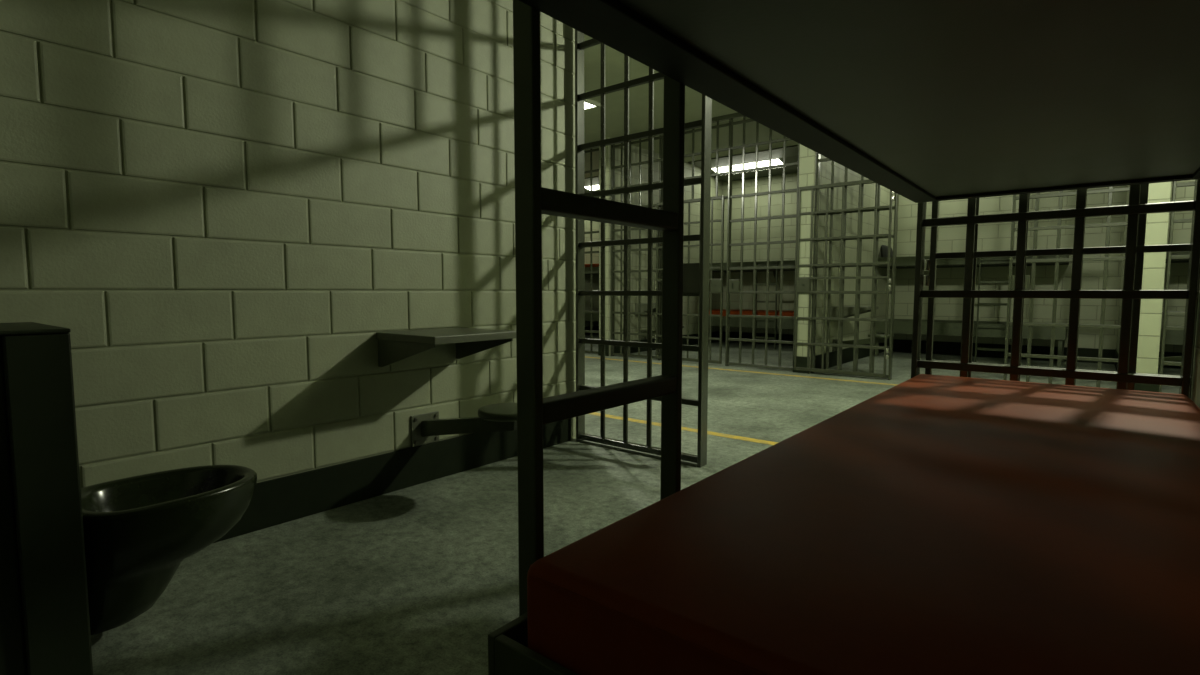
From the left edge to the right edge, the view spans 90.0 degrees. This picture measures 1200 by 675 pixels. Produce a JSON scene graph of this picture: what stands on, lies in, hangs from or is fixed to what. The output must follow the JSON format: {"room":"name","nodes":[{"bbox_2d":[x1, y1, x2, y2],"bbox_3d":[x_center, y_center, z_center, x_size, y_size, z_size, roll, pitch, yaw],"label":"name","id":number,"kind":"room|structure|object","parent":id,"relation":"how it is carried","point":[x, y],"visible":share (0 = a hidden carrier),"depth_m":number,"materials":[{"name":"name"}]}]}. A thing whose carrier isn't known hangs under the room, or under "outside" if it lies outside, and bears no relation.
{"room":"prison interior","nodes":[
{"label":"prison interior","id":0,"kind":"room"},
{"bbox_2d":[0,0,575,487],"bbox_3d":[-1.388,-0.857,2.619,0.221,3.300,3.640,4,6,39],"label":"wall","id":1,"kind":"structure","parent":0,"point":[224,206],"depth_m":2.50,"materials":[{"name":"beige concrete"}]},
{"bbox_2d":[214,418,570,542],"bbox_3d":[-1.323,0.696,2.635,0.012,0.200,3.565,4,6,39],"label":"baseboard","id":2,"kind":"structure","parent":1,"relation":"attached to","point":[280,500],"depth_m":2.90,"materials":[{"name":"paint"}]},
{"bbox_2d":[376,327,515,366],"bbox_3d":[-0.739,0.055,2.941,0.470,0.168,0.500,4,6,39],"label":"wall shelf","id":3,"kind":"object","parent":1,"relation":"attached to","point":[393,346],"visible":0.86,"depth_m":2.83,"materials":[{"name":"metal"}]},
{"bbox_2d":[410,402,516,446],"bbox_3d":[-0.591,0.445,2.977,0.712,0.242,0.304,3,5,36],"label":"stool","id":4,"kind":"object","parent":1,"relation":"attached to","point":[426,428],"visible":0.83,"depth_m":2.95,"materials":[{"name":"paint"}]},
{"bbox_2d":[584,176,598,190],"bbox_3d":[0.594,-3.180,12.394,2.570,0.159,1.400,4,6,39],"label":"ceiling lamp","id":5,"kind":"object","parent":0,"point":[595,180],"visible":0.03,"depth_m":12.69,"materials":[{"name":"paint"}]},
{"bbox_2d":[585,197,598,326],"bbox_3d":[-1.212,-1.619,12.552,0.180,3.300,3.620,4,6,39],"label":"wall partition","id":6,"kind":"structure","parent":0,"point":[595,225],"depth_m":13.70,"materials":[{"name":"beige concrete"}]},
{"bbox_2d":[585,326,598,335],"bbox_3d":[-1.220,-0.073,12.662,0.204,0.200,3.620,4,6,39],"label":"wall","id":7,"kind":"structure","parent":6,"relation":"attached to","point":[594,328],"depth_m":13.81,"materials":[{"name":"paint"}]},
{"bbox_2d":[91,334,1180,674],"bbox_3d":[-0.074,0.544,6.715,16.400,0.120,11.870,4,6,39],"label":"floor","id":8,"kind":"structure","parent":0,"point":[416,579],"depth_m":2.28,"materials":[{"name":"concrete"}]},
{"bbox_2d":[0,322,256,674],"bbox_3d":[-1.494,0.420,1.613,0.507,0.906,1.026,4,6,39],"label":"toilet","id":9,"kind":"object","parent":8,"relation":"on","point":[77,563],"visible":1,"depth_m":1.47,"materials":[{"name":"metal"}]},
{"bbox_2d":[584,148,598,353],"bbox_3d":[-1.098,-1.439,10.223,2.925,3.298,0.076,4,6,39],"label":"cell","id":10,"kind":"object","parent":8,"relation":"on","point":[590,151],"visible":0.12,"depth_m":9.44,"materials":[{"name":"paint"}]},
{"bbox_2d":[585,267,598,320],"bbox_3d":[0.628,-0.747,12.830,2.370,1.520,0.932,4,6,39],"label":"bunk bed","id":11,"kind":"object","parent":8,"relation":"on","point":[595,316],"visible":0.06,"depth_m":12.93,"materials":[{"name":"paint"}]},
{"bbox_2d":[585,264,598,266],"bbox_3d":[0.651,-1.487,12.795,2.320,0.194,0.837,4,6,39],"label":"mattress","id":12,"kind":"object","parent":11,"relation":"on","point":[586,265],"visible":0.03,"depth_m":12.90,"materials":[{"name":"red plastic"}]},
{"bbox_2d":[589,412,777,444],"bbox_3d":[-0.922,0.568,5.608,16.280,0.002,0.085,4,6,39],"label":"trim","id":13,"kind":"structure","parent":8,"relation":"on","point":[594,413],"depth_m":4.24,"materials":[{"name":"yellow paint"}]},
{"bbox_2d":[611,112,799,371],"bbox_3d":[1.315,-1.289,8.267,2.925,3.298,0.076,4,6,39],"label":"cell","id":14,"kind":"object","parent":8,"relation":"on","point":[733,286],"visible":0.61,"depth_m":7.89,"materials":[{"name":"paint"}]},
{"bbox_2d":[655,196,723,363],"bbox_3d":[1.210,-0.780,8.294,1.072,2.220,0.049,4,6,39],"label":"door","id":15,"kind":"structure","parent":14,"relation":"attached to","point":[716,285],"depth_m":8.10,"materials":[{"name":"paint"}]},
{"bbox_2d":[585,356,897,385],"bbox_3d":[1.097,0.378,8.083,16.280,0.002,0.085,4,6,39],"label":"trim","id":16,"kind":"structure","parent":8,"relation":"on","point":[585,356],"depth_m":7.22,"materials":[{"name":"yellow paint"}]},
{"bbox_2d":[709,260,794,348],"bbox_3d":[3.041,-0.597,10.873,2.370,1.520,0.932,4,6,39],"label":"bunk bed","id":17,"kind":"object","parent":8,"relation":"on","point":[734,321],"visible":0.32,"depth_m":10.53,"materials":[{"name":"paint"}]},
{"bbox_2d":[709,309,793,315],"bbox_3d":[3.063,-0.398,10.910,2.320,0.194,0.837,4,6,39],"label":"mattress","id":18,"kind":"object","parent":17,"relation":"on","point":[714,311],"visible":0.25,"depth_m":10.77,"materials":[{"name":"red plastic"}]},
{"bbox_2d":[488,0,1199,674],"bbox_3d":[0.929,0.127,1.423,0.932,1.520,2.370,4,6,39],"label":"bunk bed","id":19,"kind":"object","parent":8,"relation":"on","point":[923,100],"visible":0.59,"depth_m":1.03,"materials":[{"name":"paint"}]},
{"bbox_2d":[527,374,1199,674],"bbox_3d":[0.951,0.330,1.416,0.837,0.194,2.320,4,6,39],"label":"mattress","id":20,"kind":"object","parent":19,"relation":"on","point":[929,524],"visible":1,"depth_m":0.80,"materials":[{"name":"red fabric"}]},
{"bbox_2d":[575,29,1199,466],"bbox_3d":[0.981,-0.884,2.991,2.925,3.298,0.076,4,6,39],"label":"cell","id":21,"kind":"object","parent":8,"relation":"on","point":[695,275],"visible":0.59,"depth_m":2.66,"materials":[{"name":"paint"}]},
{"bbox_2d":[924,184,1199,398],"bbox_3d":[1.890,-0.328,2.389,1.072,2.220,0.049,4,6,39],"label":"door","id":22,"kind":"structure","parent":21,"relation":"attached to","point":[930,264],"depth_m":2.42,"materials":[{"name":"paint"}]},
{"bbox_2d":[811,153,1129,387],"bbox_3d":[3.727,-1.138,6.310,2.925,3.298,0.076,4,6,39],"label":"cell","id":23,"kind":"object","parent":8,"relation":"on","point":[1106,258],"visible":0.29,"depth_m":6.04,"materials":[{"name":"paint"}]},
{"bbox_2d":[794,179,894,377],"bbox_3d":[2.818,-0.680,6.990,1.072,2.220,0.049,4,6,39],"label":"door","id":24,"kind":"structure","parent":23,"relation":"attached to","point":[803,284],"depth_m":6.97,"materials":[{"name":"paint"}]},
{"bbox_2d":[875,255,1068,366],"bbox_3d":[5.453,-0.446,8.916,2.370,1.520,0.932,4,6,39],"label":"bunk bed","id":25,"kind":"object","parent":8,"relation":"on","point":[902,326],"visible":0.61,"depth_m":8.51,"materials":[{"name":"paint"}]},
{"bbox_2d":[880,245,892,256],"bbox_3d":[4.528,-1.295,9.459,0.139,0.315,0.500,4,6,39],"label":"pillow","id":26,"kind":"object","parent":25,"relation":"on","point":[884,249],"visible":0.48,"depth_m":9.29,"materials":[{"name":"fabric"}]},
{"bbox_2d":[1160,251,1189,344],"bbox_3d":[7.866,-0.296,6.959,2.370,1.520,0.932,4,6,39],"label":"bunk bed","id":27,"kind":"object","parent":8,"relation":"on","point":[1174,337],"visible":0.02,"depth_m":7.21,"materials":[{"name":"paint"}]},
{"bbox_2d":[1158,181,1194,391],"bbox_3d":[6.140,-0.988,4.353,2.925,3.298,0.076,4,6,39],"label":"cell","id":28,"kind":"object","parent":8,"relation":"on","point":[1175,184],"visible":0.36,"depth_m":5.27,"materials":[{"name":"paint"}]},
{"bbox_2d":[599,138,721,355],"bbox_3d":[1.201,-1.468,10.596,0.180,3.300,3.620,4,6,39],"label":"wall partition","id":29,"kind":"structure","parent":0,"point":[717,204],"depth_m":9.83,"materials":[{"name":"beige concrete"}]},
{"bbox_2d":[635,303,655,312],"bbox_3d":[0.904,-0.470,9.790,0.470,0.168,0.500,4,6,39],"label":"wall shelf","id":30,"kind":"object","parent":29,"relation":"attached to","point":[643,306],"visible":0.42,"depth_m":9.67,"materials":[{"name":"metal"}]},
{"bbox_2d":[598,331,719,355],"bbox_3d":[1.193,0.078,10.705,0.204,0.200,3.620,4,6,39],"label":"baseboard","id":31,"kind":"structure","parent":29,"relation":"attached to","point":[713,334],"depth_m":10.10,"materials":[{"name":"paint"}]},
{"bbox_2d":[584,34,797,177],"bbox_3d":[1.107,-2.977,7.900,16.400,0.120,8.130,4,6,39],"label":"ceiling","id":32,"kind":"structure","parent":0,"point":[638,95],"depth_m":7.83,"materials":[{"name":"paint"}]},
{"bbox_2d":[584,99,600,110],"bbox_3d":[-0.667,-2.619,6.472,1.240,0.345,0.620,4,6,39],"label":"ceiling lamp","id":33,"kind":"object","parent":32,"relation":"attached to","point":[589,104],"visible":0.1,"depth_m":6.29,"materials":[{"name":"paint"}]},
{"bbox_2d":[797,144,889,372],"bbox_3d":[3.613,-1.318,8.639,0.180,3.300,3.620,4,6,39],"label":"wall partition","id":34,"kind":"structure","parent":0,"point":[808,157],"depth_m":7.87,"materials":[{"name":"beige concrete"}]},
{"bbox_2d":[793,343,883,373],"bbox_3d":[3.605,0.228,8.748,0.204,0.200,3.620,4,6,39],"label":"baseboard","id":35,"kind":"structure","parent":34,"relation":"attached to","point":[847,354],"depth_m":7.96,"materials":[{"name":"paint"}]},
{"bbox_2d":[832,334,893,351],"bbox_3d":[3.451,0.072,7.853,0.712,0.242,0.304,3,5,36],"label":"stool","id":36,"kind":"object","parent":35,"relation":"attached to","point":[879,338],"visible":0.66,"depth_m":7.78,"materials":[{"name":"paint"}]},
{"bbox_2d":[830,306,878,317],"bbox_3d":[3.316,-0.319,7.833,0.470,0.168,0.500,4,6,39],"label":"wall shelf","id":37,"kind":"object","parent":34,"relation":"attached to","point":[848,311],"visible":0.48,"depth_m":7.73,"materials":[{"name":"metal"}]},
{"bbox_2d":[722,173,1194,352],"bbox_3d":[3.608,-1.506,11.098,16.400,3.300,0.200,4,6,39],"label":"wall","id":38,"kind":"structure","parent":0,"point":[991,236],"depth_m":9.18,"materials":[{"name":"beige concrete"}]},
{"bbox_2d":[688,145,797,181],"bbox_3d":[3.007,-3.030,10.438,2.570,0.159,1.400,4,6,39],"label":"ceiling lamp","id":39,"kind":"object","parent":38,"relation":"attached to","point":[791,151],"visible":0.46,"depth_m":10.58,"materials":[{"name":"paint"}]},
{"bbox_2d":[723,331,1181,367],"bbox_3d":[3.572,0.047,11.109,16.280,0.200,0.012,4,6,39],"label":"baseboard","id":40,"kind":"structure","parent":38,"relation":"attached to","point":[950,348],"depth_m":9.25,"materials":[{"name":"paint"}]},
{"bbox_2d":[1116,182,1170,373],"bbox_3d":[6.026,-1.167,6.682,0.180,3.300,3.620,4,6,39],"label":"wall partition","id":41,"kind":"structure","parent":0,"point":[1156,223],"depth_m":5.32,"materials":[{"name":"beige concrete"}]},
{"bbox_2d":[1114,350,1158,391],"bbox_3d":[6.018,0.379,6.791,0.204,0.200,3.620,4,6,39],"label":"baseboard","id":42,"kind":"structure","parent":41,"relation":"attached to","point":[1138,387],"depth_m":5.39,"materials":[{"name":"paint"}]},
{"bbox_2d":[1158,356,1181,365],"bbox_3d":[5.864,0.223,5.896,0.712,0.242,0.304,3,5,36],"label":"stool","id":43,"kind":"object","parent":42,"relation":"attached to","point":[1174,358],"visible":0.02,"depth_m":5.94,"materials":[{"name":"paint"}]},
{"bbox_2d":[1161,311,1184,328],"bbox_3d":[5.729,-0.169,5.876,0.470,0.168,0.500,4,6,39],"label":"wall shelf","id":44,"kind":"object","parent":41,"relation":"attached to","point":[1174,318],"visible":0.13,"depth_m":5.75,"materials":[{"name":"metal"}]},
{"bbox_2d":[1191,285,1199,407],"bbox_3d":[1.078,-0.704,0.618,0.220,3.300,3.640,4,6,39],"label":"wall","id":45,"kind":"structure","parent":0,"point":[1195,392],"depth_m":2.11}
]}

